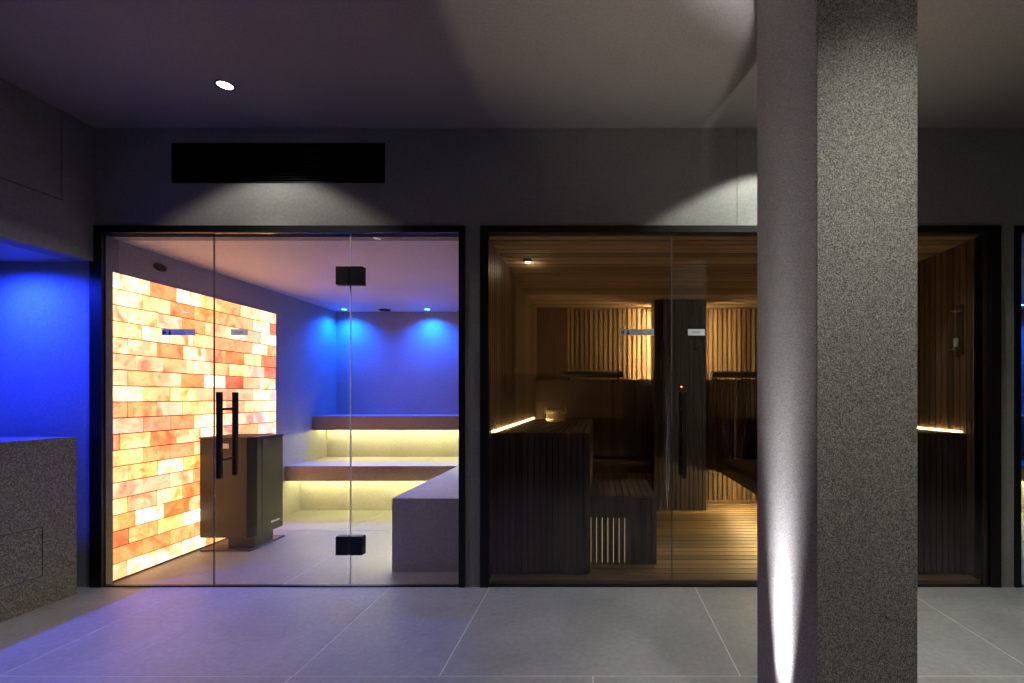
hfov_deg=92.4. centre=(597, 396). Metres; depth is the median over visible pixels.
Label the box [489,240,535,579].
wall
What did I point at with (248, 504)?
heater
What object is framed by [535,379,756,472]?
bench
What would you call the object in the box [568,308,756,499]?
wall
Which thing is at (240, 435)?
grille
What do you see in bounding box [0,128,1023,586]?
wall
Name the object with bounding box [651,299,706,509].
pillar
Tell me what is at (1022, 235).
ceiling
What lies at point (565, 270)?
ceiling
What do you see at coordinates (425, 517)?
bench
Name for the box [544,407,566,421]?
wooden bucket
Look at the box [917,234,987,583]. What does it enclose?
wall
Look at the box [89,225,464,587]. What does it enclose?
trim
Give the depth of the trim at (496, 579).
2.92 m
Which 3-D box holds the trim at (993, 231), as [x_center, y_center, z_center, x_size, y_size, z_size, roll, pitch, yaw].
[0.847,0.057,2.886,3.093,2.149,0.030,0,0,0]
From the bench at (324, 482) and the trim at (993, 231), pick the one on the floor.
the bench at (324, 482)
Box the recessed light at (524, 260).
[523,259,531,262]
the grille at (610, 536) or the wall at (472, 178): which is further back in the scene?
the grille at (610, 536)
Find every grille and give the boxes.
[211,434,268,436]
[591,517,629,564]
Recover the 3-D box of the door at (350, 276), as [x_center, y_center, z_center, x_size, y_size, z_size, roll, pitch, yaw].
[-1.845,0.072,2.890,0.898,2.094,0.148,0,0,0]
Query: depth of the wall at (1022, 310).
5.50 m
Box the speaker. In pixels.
[153,263,166,271]
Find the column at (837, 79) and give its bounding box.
[757,0,916,682]
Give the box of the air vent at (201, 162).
[172,143,384,182]
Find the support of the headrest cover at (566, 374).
attached to the bench at (620, 411)
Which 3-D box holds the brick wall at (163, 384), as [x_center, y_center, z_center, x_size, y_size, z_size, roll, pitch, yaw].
[-2.962,0.184,3.683,0.036,1.893,1.495,0,0,0]
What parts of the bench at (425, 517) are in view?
seat, panel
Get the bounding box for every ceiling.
[0,0,1023,127]
[0,243,72,261]
[121,234,978,311]
[1021,234,1023,308]
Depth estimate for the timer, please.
3.06 m
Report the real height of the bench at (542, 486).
0.884 m
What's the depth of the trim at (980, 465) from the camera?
2.93 m
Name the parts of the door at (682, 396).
handle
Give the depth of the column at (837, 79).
1.33 m
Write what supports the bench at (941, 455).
on the floor
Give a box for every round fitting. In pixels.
[694,342,703,351]
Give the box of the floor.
[0,500,1023,682]
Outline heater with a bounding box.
[199,434,284,551]
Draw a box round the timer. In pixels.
[951,304,963,355]
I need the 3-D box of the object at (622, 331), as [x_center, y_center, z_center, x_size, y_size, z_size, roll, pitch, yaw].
[-0.107,0.072,2.889,1.086,2.101,0.012,0,0,0]
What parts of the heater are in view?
plate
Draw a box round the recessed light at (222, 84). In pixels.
[214,80,235,90]
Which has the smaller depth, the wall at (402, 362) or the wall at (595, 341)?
the wall at (595, 341)
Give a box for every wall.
[0,78,336,516]
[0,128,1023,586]
[0,437,76,622]
[113,272,275,582]
[337,312,458,413]
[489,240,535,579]
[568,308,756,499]
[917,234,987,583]
[1021,309,1023,413]
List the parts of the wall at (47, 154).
access panel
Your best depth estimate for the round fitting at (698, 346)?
4.79 m
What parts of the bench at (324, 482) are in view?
seat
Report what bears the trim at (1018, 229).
attached to the wall at (472, 178)
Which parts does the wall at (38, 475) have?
access panel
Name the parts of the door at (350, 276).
handle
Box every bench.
[285,457,458,509]
[312,414,458,456]
[392,466,458,571]
[492,418,592,572]
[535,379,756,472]
[917,427,965,572]
[1021,414,1023,456]
[1021,457,1023,509]
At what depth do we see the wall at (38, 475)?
2.59 m
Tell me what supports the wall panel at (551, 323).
attached to the wall at (595, 341)
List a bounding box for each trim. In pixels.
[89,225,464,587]
[480,225,1000,587]
[490,575,981,583]
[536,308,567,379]
[971,235,982,579]
[1014,225,1023,587]
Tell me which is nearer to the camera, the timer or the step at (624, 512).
the timer
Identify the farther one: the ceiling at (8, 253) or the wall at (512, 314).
the wall at (512, 314)
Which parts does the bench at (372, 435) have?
seat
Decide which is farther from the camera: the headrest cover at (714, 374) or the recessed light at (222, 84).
the headrest cover at (714, 374)
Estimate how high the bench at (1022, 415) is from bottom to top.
0.933 m
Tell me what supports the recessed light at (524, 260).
in the ceiling at (565, 270)
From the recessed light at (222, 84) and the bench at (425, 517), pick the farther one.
the bench at (425, 517)
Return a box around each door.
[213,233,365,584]
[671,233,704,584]
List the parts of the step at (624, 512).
panel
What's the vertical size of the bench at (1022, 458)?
0.475 m
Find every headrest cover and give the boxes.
[563,371,622,380]
[711,371,756,380]
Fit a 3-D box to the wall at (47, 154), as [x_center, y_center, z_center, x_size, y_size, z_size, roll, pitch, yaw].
[-3.042,-0.235,0.950,0.144,2.732,9.100,0,0,0]
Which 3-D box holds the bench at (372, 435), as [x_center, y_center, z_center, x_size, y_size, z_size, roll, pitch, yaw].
[-1.885,0.664,5.265,2.168,0.933,0.466,0,0,0]
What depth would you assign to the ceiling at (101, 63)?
2.30 m
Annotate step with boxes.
[591,480,656,564]
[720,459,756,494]
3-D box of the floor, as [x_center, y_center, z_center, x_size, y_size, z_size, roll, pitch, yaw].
[0.100,1.159,1.050,10.400,0.064,9.300,0,0,0]
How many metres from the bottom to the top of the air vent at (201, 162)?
0.238 m
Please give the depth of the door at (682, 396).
2.89 m

